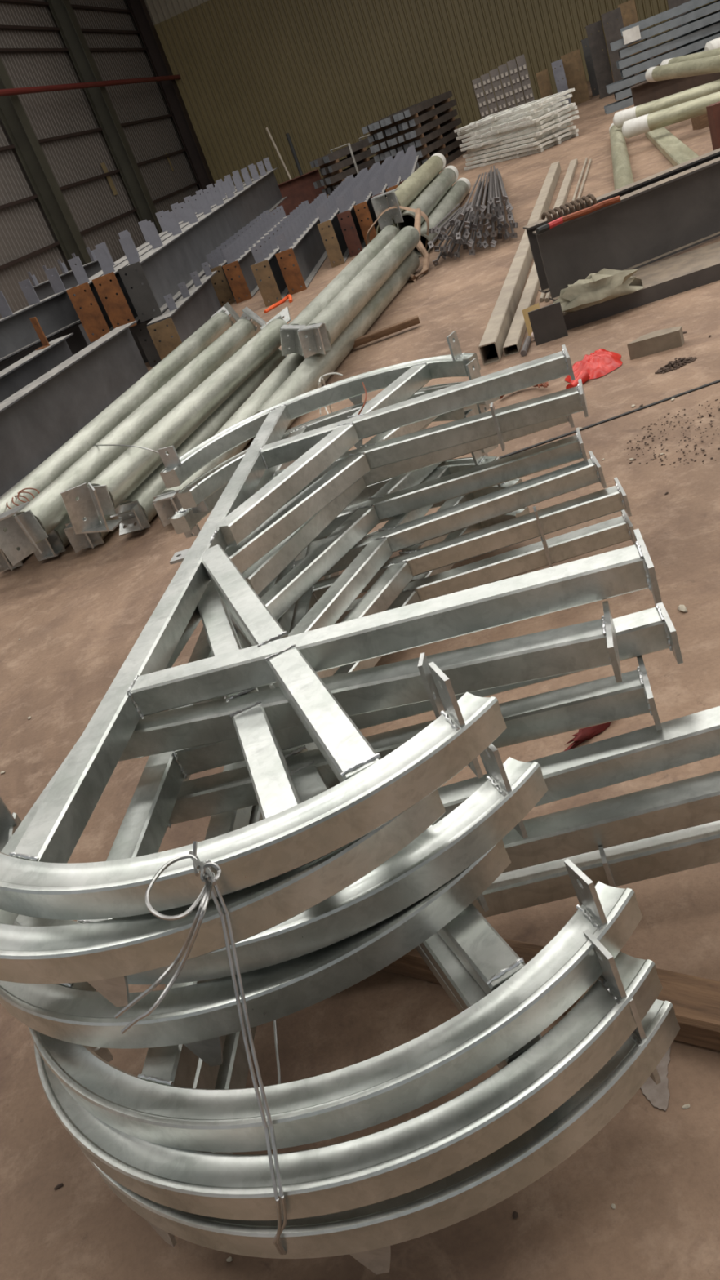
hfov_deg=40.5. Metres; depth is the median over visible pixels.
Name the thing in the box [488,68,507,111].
girder
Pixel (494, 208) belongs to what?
rod
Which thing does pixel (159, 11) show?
wall
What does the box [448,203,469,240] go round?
rod
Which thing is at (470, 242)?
rod
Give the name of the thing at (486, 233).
rod
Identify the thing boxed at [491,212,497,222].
rod
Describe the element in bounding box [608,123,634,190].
pipe
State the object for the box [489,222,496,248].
rod
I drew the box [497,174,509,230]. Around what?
rod
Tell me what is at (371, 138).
bar
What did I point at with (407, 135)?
bar
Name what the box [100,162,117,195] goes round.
wall patch
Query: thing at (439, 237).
rod
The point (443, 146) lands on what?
batten
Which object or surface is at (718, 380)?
cable
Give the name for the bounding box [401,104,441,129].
bar
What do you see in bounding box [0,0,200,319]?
wall
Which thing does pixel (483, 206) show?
rod
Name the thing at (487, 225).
rod
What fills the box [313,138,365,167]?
bar
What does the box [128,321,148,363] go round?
girder
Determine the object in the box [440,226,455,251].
rod
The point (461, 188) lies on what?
pipe
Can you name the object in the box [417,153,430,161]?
batten
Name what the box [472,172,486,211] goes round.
rod
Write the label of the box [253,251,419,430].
pipe
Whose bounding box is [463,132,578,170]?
railing frame
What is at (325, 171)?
bar
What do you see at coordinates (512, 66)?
girder
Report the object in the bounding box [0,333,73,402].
girder
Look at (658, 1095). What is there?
scrap
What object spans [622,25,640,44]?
paper tag
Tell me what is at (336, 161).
batten
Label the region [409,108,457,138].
bar
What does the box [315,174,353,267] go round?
girder
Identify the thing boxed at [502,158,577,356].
tube
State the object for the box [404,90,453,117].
bar
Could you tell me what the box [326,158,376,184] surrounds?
bar
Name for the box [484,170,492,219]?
rod
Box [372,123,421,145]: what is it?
batten
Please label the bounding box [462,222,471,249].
rod
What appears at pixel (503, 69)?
girder
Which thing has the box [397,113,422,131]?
bar
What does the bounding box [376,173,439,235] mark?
pipe
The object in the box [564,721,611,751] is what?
rag
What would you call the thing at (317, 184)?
bar
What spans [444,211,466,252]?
rod
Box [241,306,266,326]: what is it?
plate
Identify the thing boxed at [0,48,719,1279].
floor
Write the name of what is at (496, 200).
rod
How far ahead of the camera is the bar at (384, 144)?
20.61 m
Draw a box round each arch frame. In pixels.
[0,330,662,919]
[0,358,622,1007]
[0,404,683,984]
[0,408,662,1066]
[27,449,719,1152]
[33,456,719,1220]
[80,506,719,1275]
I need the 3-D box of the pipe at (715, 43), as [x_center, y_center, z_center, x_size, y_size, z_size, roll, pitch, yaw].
[6.604,-9.289,14.428,3.291,0.248,0.248,-23,27,-3]
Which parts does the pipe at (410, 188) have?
cap plate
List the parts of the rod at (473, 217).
head plate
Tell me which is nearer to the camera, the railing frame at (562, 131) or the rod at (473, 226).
the rod at (473, 226)
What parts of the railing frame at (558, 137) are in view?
rail, rail, rail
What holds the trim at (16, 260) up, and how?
attached to the wall at (25, 228)
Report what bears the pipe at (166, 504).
on the floor
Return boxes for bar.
[309,137,366,168]
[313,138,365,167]
[313,156,373,188]
[320,156,373,186]
[321,148,368,175]
[321,174,356,195]
[322,137,368,163]
[324,138,372,163]
[324,157,373,185]
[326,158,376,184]
[326,175,355,194]
[327,148,375,173]
[361,105,412,134]
[367,133,375,142]
[368,104,414,131]
[369,142,378,153]
[373,102,418,129]
[373,132,378,140]
[373,141,383,152]
[373,152,382,162]
[377,128,386,139]
[378,151,386,160]
[379,99,426,127]
[379,139,388,149]
[384,98,429,125]
[384,126,392,136]
[384,149,391,157]
[386,136,395,146]
[390,124,399,134]
[390,133,402,146]
[390,146,397,156]
[392,94,439,121]
[396,144,404,151]
[397,93,441,120]
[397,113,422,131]
[397,115,440,142]
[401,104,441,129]
[403,124,444,151]
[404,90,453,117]
[404,114,443,140]
[408,98,456,127]
[408,123,446,148]
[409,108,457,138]
[414,117,462,147]
[416,127,462,158]
[416,140,454,168]
[422,137,466,164]
[445,146,467,164]
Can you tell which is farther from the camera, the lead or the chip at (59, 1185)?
the lead
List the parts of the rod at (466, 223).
head plate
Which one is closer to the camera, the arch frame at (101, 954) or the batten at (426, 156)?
the arch frame at (101, 954)
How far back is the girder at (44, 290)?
14.19 m
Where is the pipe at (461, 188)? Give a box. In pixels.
[412,177,471,256]
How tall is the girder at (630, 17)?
1.680 m
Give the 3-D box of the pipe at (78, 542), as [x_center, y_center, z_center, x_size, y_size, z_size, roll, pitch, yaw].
[-1.314,-1.663,7.503,0.204,0.204,4.081,-12,28,19]
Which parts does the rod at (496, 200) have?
head plate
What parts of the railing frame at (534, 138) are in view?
rail, rail, rail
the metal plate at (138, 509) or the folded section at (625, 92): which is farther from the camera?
the folded section at (625, 92)
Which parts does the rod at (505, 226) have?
head plate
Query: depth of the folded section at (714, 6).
17.86 m
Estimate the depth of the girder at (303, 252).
13.23 m
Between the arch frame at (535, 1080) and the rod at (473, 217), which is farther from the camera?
the rod at (473, 217)
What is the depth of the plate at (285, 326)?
7.54 m
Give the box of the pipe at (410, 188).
[370,152,445,230]
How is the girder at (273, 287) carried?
on the floor
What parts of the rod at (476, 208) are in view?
head plate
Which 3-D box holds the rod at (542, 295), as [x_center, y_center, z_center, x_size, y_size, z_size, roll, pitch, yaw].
[2.291,-4.696,10.608,0.032,0.032,7.941,-10,29,22]
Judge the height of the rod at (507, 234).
0.071 m
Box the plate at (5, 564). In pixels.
[0,546,26,572]
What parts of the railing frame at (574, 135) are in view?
rail, rail, rail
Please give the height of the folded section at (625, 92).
0.130 m
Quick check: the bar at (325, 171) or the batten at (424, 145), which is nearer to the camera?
the batten at (424, 145)
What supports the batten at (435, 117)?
on the bar at (394, 141)
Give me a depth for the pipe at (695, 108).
12.18 m
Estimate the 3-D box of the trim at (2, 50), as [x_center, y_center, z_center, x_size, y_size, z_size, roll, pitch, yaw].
[-8.937,-11.714,19.423,0.100,0.070,30.000,-13,28,16]
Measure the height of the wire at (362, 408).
0.054 m
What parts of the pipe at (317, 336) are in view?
cap plate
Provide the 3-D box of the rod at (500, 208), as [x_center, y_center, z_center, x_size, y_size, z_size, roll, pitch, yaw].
[1.796,-5.930,12.737,0.077,0.067,6.151,-14,26,15]
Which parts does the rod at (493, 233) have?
head plate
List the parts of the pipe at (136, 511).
cap plate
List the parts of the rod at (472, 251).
head plate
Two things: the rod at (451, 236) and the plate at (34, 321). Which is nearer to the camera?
the plate at (34, 321)
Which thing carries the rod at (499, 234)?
on the floor
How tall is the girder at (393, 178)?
0.772 m
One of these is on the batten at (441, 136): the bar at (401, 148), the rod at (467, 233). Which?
the bar at (401, 148)
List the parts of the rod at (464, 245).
head plate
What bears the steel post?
on the floor
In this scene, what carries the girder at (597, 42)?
on the floor
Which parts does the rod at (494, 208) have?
head plate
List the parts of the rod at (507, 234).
head plate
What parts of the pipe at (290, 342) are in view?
cap plate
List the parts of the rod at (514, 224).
head plate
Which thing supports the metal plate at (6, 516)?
attached to the pipe at (32, 522)
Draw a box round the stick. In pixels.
[353,315,420,347]
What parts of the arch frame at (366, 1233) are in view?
plate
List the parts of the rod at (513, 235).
head plate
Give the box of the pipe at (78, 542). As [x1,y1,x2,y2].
[63,514,115,552]
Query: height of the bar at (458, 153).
0.129 m
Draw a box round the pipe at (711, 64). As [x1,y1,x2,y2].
[644,54,719,82]
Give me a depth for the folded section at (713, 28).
18.10 m
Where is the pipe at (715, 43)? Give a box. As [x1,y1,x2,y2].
[704,37,719,50]
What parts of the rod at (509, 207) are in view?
head plate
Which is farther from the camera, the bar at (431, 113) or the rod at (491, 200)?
the bar at (431, 113)
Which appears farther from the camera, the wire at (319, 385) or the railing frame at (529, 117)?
the railing frame at (529, 117)
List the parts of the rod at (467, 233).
head plate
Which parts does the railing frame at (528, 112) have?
rail, rail, rail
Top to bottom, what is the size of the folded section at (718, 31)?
0.130 m
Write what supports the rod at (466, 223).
on the rod at (467, 233)
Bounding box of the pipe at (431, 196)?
[396,165,458,231]
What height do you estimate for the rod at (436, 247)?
0.078 m
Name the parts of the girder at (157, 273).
plate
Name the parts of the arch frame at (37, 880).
plate, plate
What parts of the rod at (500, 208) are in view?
head plate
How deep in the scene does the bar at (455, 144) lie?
21.95 m
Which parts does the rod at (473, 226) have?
head plate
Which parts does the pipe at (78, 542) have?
cap plate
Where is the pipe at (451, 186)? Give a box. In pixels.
[420,186,452,226]
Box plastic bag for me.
[564,348,622,389]
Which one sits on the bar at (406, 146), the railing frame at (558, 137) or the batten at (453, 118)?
the batten at (453, 118)
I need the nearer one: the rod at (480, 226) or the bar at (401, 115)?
the rod at (480, 226)
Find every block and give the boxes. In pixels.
[626,325,684,359]
[691,113,709,129]
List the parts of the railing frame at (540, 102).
rail, rail, rail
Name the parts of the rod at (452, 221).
head plate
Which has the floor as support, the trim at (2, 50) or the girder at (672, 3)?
the girder at (672, 3)
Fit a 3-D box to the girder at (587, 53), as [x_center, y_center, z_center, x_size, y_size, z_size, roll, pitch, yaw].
[5.737,-14.110,24.012,0.333,1.280,0.467,-13,28,16]
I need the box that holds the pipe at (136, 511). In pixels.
[110,347,286,535]
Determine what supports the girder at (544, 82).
on the floor
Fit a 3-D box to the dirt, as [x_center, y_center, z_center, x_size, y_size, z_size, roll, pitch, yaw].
[1.650,-1.454,5.114,0.228,0.047,0.108,-26,27,-8]
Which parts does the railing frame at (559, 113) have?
rail, rail, rail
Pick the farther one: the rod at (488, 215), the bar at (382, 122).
the bar at (382, 122)
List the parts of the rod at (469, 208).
head plate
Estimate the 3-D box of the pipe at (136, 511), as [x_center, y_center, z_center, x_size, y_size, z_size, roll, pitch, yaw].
[-1.059,-1.600,7.197,0.240,0.240,3.467,-12,29,19]
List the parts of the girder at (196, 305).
plate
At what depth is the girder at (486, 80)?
20.81 m
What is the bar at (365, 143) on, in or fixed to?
on the batten at (363, 149)
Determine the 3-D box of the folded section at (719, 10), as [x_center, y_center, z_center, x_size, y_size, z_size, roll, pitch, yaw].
[7.791,-11.965,17.966,3.600,0.130,0.400,-14,28,16]
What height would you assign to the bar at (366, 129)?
0.129 m
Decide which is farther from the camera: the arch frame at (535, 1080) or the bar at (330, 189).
the bar at (330, 189)
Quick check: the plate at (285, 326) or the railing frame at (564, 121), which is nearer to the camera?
the plate at (285, 326)
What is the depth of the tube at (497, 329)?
7.71 m
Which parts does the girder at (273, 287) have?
plate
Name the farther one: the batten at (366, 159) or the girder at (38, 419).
the batten at (366, 159)
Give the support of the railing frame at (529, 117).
on the railing frame at (556, 110)
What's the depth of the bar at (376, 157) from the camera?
20.93 m
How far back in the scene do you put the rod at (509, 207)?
10.28 m
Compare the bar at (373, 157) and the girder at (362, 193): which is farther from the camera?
the bar at (373, 157)
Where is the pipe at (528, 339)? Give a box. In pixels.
[520,335,531,355]
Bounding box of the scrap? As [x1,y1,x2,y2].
[640,1045,671,1111]
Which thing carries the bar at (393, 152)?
on the batten at (441, 136)
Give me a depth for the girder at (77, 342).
11.21 m
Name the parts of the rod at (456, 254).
head plate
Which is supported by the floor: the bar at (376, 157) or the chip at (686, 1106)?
the chip at (686, 1106)
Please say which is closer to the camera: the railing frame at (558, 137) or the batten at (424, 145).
the railing frame at (558, 137)
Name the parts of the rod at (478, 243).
head plate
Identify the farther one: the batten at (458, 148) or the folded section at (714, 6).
the batten at (458, 148)
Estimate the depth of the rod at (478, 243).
10.35 m
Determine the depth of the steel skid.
6.36 m
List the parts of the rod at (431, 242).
head plate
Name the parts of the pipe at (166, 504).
cap plate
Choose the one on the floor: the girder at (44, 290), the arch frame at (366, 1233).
the arch frame at (366, 1233)
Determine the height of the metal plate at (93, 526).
0.046 m
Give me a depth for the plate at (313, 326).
7.26 m
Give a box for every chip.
[53,1182,63,1189]
[226,1256,232,1262]
[512,1211,518,1218]
[677,604,687,612]
[682,1103,689,1108]
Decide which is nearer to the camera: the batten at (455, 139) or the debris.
the debris
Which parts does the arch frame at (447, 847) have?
plate, plate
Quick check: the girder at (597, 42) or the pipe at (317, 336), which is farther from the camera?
the girder at (597, 42)
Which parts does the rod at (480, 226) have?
head plate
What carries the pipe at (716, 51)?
on the girder at (644, 92)
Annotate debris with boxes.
[624,399,719,465]
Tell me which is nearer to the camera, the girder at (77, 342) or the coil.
the coil
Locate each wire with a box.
[6,488,39,509]
[93,444,159,453]
[114,840,287,1254]
[317,372,342,414]
[357,382,366,414]
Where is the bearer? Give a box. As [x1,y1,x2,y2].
[380,937,719,1051]
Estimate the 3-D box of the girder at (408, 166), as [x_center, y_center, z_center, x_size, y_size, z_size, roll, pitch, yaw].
[0.920,-7.866,16.658,0.190,0.772,5.017,-15,28,13]
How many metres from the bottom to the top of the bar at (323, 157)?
0.146 m
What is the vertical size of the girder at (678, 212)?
0.470 m
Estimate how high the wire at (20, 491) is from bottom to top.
0.008 m
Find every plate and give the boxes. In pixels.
[0,546,26,572]
[29,316,49,350]
[39,550,62,560]
[63,520,84,530]
[152,491,177,502]
[223,302,239,321]
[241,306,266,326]
[280,324,306,329]
[297,322,323,332]
[528,302,568,346]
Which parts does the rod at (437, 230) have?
head plate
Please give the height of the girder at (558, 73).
1.080 m
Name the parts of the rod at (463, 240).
head plate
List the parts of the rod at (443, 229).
head plate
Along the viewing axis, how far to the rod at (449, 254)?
10.43 m
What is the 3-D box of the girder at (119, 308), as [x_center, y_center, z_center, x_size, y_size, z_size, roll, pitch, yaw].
[-2.527,-7.178,16.591,0.260,0.949,13.557,-16,27,11]
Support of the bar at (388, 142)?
on the batten at (437, 127)
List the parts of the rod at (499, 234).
head plate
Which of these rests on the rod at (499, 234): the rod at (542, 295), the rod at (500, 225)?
the rod at (500, 225)
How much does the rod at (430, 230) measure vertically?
0.221 m
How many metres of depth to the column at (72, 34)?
27.01 m
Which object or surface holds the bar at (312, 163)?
on the batten
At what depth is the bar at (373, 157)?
23.02 m
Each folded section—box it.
[604,96,633,114]
[605,48,704,93]
[609,0,719,51]
[613,82,640,101]
[616,21,719,69]
[617,11,719,58]
[620,0,715,36]
[620,31,719,78]
[674,20,719,39]
[675,31,719,48]
[680,9,719,26]
[684,0,719,13]
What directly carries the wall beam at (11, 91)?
attached to the wall at (318, 73)
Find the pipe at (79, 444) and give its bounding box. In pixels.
[0,302,239,561]
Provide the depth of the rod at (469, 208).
11.02 m
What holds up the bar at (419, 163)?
on the batten
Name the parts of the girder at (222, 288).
plate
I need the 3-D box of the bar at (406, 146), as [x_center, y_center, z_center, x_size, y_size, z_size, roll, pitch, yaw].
[1.535,-11.287,21.848,0.120,0.129,3.207,-6,31,28]
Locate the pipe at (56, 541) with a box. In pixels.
[31,515,71,560]
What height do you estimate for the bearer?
0.078 m
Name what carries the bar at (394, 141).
on the batten at (437, 127)
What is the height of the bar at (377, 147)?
0.129 m
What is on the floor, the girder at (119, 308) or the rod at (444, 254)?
the rod at (444, 254)
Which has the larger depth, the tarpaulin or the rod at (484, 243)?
the rod at (484, 243)
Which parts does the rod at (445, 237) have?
head plate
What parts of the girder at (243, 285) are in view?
plate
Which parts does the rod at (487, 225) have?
head plate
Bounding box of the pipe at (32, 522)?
[0,306,266,565]
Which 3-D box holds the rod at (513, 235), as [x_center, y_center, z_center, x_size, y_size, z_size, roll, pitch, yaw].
[1.908,-5.775,12.822,0.070,0.056,6.440,-14,27,14]
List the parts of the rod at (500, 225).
head plate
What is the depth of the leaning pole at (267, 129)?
26.02 m
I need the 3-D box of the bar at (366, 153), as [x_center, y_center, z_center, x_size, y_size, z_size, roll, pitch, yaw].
[0.145,-11.546,23.200,2.207,0.146,0.129,-34,29,-23]
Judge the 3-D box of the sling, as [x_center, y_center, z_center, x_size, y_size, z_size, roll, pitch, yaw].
[0.580,-4.444,10.791,0.751,0.636,1.910,-22,27,0]
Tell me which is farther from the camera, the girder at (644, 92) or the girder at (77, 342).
the girder at (644, 92)
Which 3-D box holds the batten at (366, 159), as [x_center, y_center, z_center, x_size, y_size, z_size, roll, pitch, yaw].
[-0.019,-11.497,23.475,0.080,0.072,0.750,-34,29,-23]
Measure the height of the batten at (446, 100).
0.069 m
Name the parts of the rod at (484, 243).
head plate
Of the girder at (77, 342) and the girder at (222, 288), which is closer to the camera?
the girder at (77, 342)
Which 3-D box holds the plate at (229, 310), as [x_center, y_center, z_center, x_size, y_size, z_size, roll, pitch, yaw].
[-1.313,-3.379,10.089,0.082,0.222,0.136,-13,28,17]
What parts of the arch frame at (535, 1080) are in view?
plate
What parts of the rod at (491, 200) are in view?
head plate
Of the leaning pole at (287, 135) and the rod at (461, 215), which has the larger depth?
the leaning pole at (287, 135)
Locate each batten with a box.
[319,158,339,168]
[322,168,342,177]
[325,178,345,187]
[346,146,366,156]
[349,156,369,166]
[368,112,418,135]
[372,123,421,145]
[375,133,424,155]
[379,143,426,164]
[417,105,435,115]
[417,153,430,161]
[420,115,437,124]
[423,124,439,134]
[426,134,443,143]
[429,143,445,153]
[434,97,449,106]
[436,107,453,116]
[440,116,455,125]
[441,125,457,134]
[445,135,459,143]
[447,146,462,153]
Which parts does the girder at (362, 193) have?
plate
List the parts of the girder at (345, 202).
plate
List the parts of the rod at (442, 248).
head plate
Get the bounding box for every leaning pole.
[266,127,291,179]
[285,133,302,175]
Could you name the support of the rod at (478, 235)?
on the rod at (478, 243)
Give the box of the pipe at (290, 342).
[280,225,399,355]
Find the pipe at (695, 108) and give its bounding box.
[622,91,719,137]
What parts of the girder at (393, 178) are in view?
plate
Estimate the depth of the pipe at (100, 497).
6.20 m
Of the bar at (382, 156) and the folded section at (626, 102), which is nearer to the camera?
the folded section at (626, 102)
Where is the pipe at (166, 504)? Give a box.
[152,352,305,526]
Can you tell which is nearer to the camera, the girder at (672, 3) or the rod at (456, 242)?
the rod at (456, 242)
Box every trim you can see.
[0,0,133,13]
[0,24,141,34]
[0,48,147,53]
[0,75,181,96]
[0,113,173,151]
[0,148,186,209]
[0,181,199,270]
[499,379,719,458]
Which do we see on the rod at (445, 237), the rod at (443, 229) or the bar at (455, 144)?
the rod at (443, 229)
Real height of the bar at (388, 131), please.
0.129 m
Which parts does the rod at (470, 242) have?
head plate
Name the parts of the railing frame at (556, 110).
rail, rail, rail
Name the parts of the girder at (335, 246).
plate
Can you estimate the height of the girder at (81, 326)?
0.695 m
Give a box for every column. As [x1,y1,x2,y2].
[0,57,92,269]
[46,0,162,234]
[126,0,216,193]
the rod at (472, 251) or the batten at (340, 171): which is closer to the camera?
the rod at (472, 251)
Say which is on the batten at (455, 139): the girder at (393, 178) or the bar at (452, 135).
the bar at (452, 135)
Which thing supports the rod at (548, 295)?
on the floor
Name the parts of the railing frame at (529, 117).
rail, rail, rail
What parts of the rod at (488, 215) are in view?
head plate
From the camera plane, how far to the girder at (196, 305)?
11.54 m
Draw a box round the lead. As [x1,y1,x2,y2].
[535,193,620,234]
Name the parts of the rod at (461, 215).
head plate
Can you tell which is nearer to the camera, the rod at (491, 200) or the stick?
the stick
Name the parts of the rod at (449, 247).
head plate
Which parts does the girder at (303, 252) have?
plate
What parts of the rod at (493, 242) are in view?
head plate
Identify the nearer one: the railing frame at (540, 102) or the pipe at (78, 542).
the pipe at (78, 542)
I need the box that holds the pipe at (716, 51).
[660,48,719,65]
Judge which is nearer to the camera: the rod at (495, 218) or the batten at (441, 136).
the rod at (495, 218)
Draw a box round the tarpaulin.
[553,268,643,312]
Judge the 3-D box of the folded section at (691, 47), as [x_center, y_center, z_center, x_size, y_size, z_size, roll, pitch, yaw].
[6.652,-11.147,18.037,3.600,0.130,0.400,-13,28,16]
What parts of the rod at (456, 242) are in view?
head plate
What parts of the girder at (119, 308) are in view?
plate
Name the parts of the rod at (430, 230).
head plate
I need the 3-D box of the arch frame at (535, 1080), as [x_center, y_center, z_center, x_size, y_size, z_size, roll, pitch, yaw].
[0.101,0.092,2.801,1.614,0.274,3.045,-16,27,12]
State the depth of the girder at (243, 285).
14.01 m
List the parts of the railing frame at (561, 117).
rail, rail, rail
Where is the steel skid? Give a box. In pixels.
[552,240,719,330]
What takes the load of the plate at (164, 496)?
attached to the pipe at (166, 504)
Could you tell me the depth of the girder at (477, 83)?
20.86 m
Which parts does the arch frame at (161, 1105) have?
plate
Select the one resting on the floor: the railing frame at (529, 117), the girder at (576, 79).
the girder at (576, 79)
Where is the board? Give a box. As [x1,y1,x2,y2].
[644,127,699,166]
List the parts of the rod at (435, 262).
head plate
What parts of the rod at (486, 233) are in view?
head plate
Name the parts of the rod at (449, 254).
head plate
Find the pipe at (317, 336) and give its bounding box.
[297,226,419,358]
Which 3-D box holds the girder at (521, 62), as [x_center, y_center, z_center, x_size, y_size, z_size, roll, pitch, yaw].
[3.635,-11.898,21.250,0.180,1.480,1.230,-15,28,14]
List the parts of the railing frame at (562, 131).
rail, rail, rail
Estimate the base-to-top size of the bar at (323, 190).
0.146 m
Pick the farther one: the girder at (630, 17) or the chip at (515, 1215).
the girder at (630, 17)
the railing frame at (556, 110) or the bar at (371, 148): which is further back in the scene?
the bar at (371, 148)
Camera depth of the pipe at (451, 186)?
13.68 m
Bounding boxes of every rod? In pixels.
[427,214,455,248]
[428,203,459,233]
[432,225,454,266]
[434,207,461,234]
[434,238,444,252]
[436,224,450,240]
[440,205,464,235]
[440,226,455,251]
[440,240,451,259]
[441,203,466,240]
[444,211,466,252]
[446,213,466,257]
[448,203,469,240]
[448,204,468,226]
[453,213,469,244]
[453,227,466,259]
[454,202,471,226]
[455,211,469,239]
[457,173,480,220]
[458,213,471,244]
[462,181,482,239]
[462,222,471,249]
[463,182,480,228]
[466,173,483,213]
[466,213,475,247]
[468,190,483,254]
[469,182,482,222]
[470,180,484,231]
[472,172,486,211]
[475,193,484,239]
[475,211,484,248]
[476,219,484,230]
[477,175,487,221]
[479,172,488,212]
[481,212,488,248]
[482,182,489,238]
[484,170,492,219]
[484,218,491,230]
[487,166,493,204]
[489,194,496,236]
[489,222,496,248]
[490,171,497,213]
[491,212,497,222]
[493,164,500,204]
[493,182,502,231]
[494,194,502,239]
[495,168,504,211]
[496,168,507,203]
[496,185,504,222]
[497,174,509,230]
[498,171,512,221]
[498,172,513,212]
[499,173,517,228]
[502,213,510,239]
[505,204,517,238]
[539,157,587,302]
[544,159,591,302]
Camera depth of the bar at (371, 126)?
20.51 m
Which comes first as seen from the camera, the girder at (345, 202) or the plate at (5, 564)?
the plate at (5, 564)
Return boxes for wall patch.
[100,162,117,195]
[165,153,173,171]
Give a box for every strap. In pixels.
[263,293,292,313]
[329,142,359,173]
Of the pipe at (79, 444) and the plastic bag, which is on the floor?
the plastic bag
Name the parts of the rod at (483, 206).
head plate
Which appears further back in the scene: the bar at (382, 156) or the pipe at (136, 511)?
the bar at (382, 156)
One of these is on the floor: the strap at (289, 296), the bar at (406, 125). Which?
the strap at (289, 296)
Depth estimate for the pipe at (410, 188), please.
11.93 m
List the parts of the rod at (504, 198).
head plate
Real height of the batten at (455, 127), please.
0.069 m
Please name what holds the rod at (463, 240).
on the rod at (464, 245)
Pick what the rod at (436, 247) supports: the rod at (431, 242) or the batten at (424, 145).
the rod at (431, 242)
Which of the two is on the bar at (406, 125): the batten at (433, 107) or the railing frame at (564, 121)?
the batten at (433, 107)
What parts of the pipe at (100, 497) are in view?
cap plate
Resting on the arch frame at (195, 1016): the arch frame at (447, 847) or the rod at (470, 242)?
the arch frame at (447, 847)
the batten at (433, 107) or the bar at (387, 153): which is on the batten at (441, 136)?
the bar at (387, 153)
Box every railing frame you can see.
[453,88,574,133]
[456,99,568,140]
[457,93,572,135]
[459,106,577,147]
[460,110,578,151]
[462,102,575,142]
[462,120,573,158]
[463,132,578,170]
[465,124,576,161]
[465,128,578,166]
[466,115,579,153]
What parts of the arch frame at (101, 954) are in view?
plate, plate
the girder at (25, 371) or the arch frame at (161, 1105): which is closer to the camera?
the arch frame at (161, 1105)
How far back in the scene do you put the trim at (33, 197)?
25.48 m
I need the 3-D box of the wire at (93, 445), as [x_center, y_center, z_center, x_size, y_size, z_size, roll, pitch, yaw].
[-1.498,-1.185,6.102,0.091,0.107,0.851,-39,31,-30]
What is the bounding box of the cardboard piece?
[521,302,540,337]
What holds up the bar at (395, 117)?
on the batten at (433, 107)
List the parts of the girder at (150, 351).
plate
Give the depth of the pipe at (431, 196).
12.89 m
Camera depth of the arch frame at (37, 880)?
2.00 m
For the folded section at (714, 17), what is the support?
on the batten
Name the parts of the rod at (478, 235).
head plate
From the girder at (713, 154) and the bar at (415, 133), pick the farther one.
the bar at (415, 133)
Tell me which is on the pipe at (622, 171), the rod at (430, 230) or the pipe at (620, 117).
the pipe at (620, 117)
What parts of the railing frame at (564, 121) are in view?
rail, rail, rail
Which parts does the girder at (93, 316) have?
plate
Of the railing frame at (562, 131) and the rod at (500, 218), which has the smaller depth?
the rod at (500, 218)
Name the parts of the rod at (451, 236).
head plate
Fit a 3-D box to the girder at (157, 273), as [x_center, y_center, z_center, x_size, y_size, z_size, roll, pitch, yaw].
[-2.235,-7.406,16.795,0.260,0.949,14.057,-16,27,11]
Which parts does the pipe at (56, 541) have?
cap plate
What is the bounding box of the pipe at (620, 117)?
[613,79,719,128]
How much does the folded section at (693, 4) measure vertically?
0.130 m
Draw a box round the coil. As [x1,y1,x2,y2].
[499,381,548,399]
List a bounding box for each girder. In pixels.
[0,266,80,361]
[0,320,148,498]
[0,322,88,371]
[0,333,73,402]
[26,247,102,300]
[66,169,244,342]
[78,306,94,345]
[92,163,260,328]
[117,156,287,322]
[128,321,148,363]
[133,273,222,367]
[146,261,231,359]
[205,209,271,306]
[222,204,286,303]
[250,200,309,306]
[275,191,328,294]
[278,168,327,215]
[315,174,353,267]
[335,167,368,257]
[351,161,380,244]
[368,155,392,200]
[384,150,404,191]
[398,145,418,184]
[471,77,489,119]
[480,72,498,114]
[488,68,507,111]
[497,63,516,108]
[506,58,525,106]
[515,53,534,102]
[522,147,719,293]
[532,156,719,301]
[535,69,552,97]
[551,58,571,106]
[560,48,590,105]
[580,37,603,96]
[585,20,615,98]
[600,7,635,91]
[616,0,647,73]
[630,72,719,106]
[667,0,696,56]
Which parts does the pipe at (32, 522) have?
cap plate, cap plate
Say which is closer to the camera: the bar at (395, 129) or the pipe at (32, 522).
the pipe at (32, 522)
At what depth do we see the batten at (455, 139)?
22.65 m
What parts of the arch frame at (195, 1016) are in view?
plate, plate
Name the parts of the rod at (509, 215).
head plate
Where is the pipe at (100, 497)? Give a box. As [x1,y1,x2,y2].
[60,306,291,533]
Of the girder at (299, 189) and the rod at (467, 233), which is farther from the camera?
the girder at (299, 189)
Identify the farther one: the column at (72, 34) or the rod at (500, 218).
the column at (72, 34)
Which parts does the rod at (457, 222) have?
head plate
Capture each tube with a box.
[478,160,561,365]
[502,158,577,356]
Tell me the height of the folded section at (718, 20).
0.130 m
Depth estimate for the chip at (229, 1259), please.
1.79 m
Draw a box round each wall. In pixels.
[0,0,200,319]
[144,0,208,25]
[154,0,719,186]
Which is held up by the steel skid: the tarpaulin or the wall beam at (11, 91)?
the tarpaulin
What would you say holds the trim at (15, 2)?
attached to the wall at (25, 228)
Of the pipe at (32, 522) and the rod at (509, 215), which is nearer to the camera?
the pipe at (32, 522)
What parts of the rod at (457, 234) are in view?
head plate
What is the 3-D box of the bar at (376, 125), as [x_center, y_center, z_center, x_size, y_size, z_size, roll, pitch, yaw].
[0.897,-11.622,21.603,0.120,0.129,3.207,-6,31,28]
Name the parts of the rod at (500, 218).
head plate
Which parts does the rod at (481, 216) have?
head plate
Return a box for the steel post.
[706,101,719,150]
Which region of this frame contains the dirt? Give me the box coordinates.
[654,356,697,373]
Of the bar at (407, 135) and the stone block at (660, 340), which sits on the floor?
the stone block at (660, 340)
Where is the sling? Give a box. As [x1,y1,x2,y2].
[366,205,429,281]
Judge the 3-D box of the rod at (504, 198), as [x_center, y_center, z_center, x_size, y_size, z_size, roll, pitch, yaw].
[1.769,-5.855,12.434,0.078,0.269,5.830,-15,28,14]
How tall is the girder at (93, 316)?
0.949 m

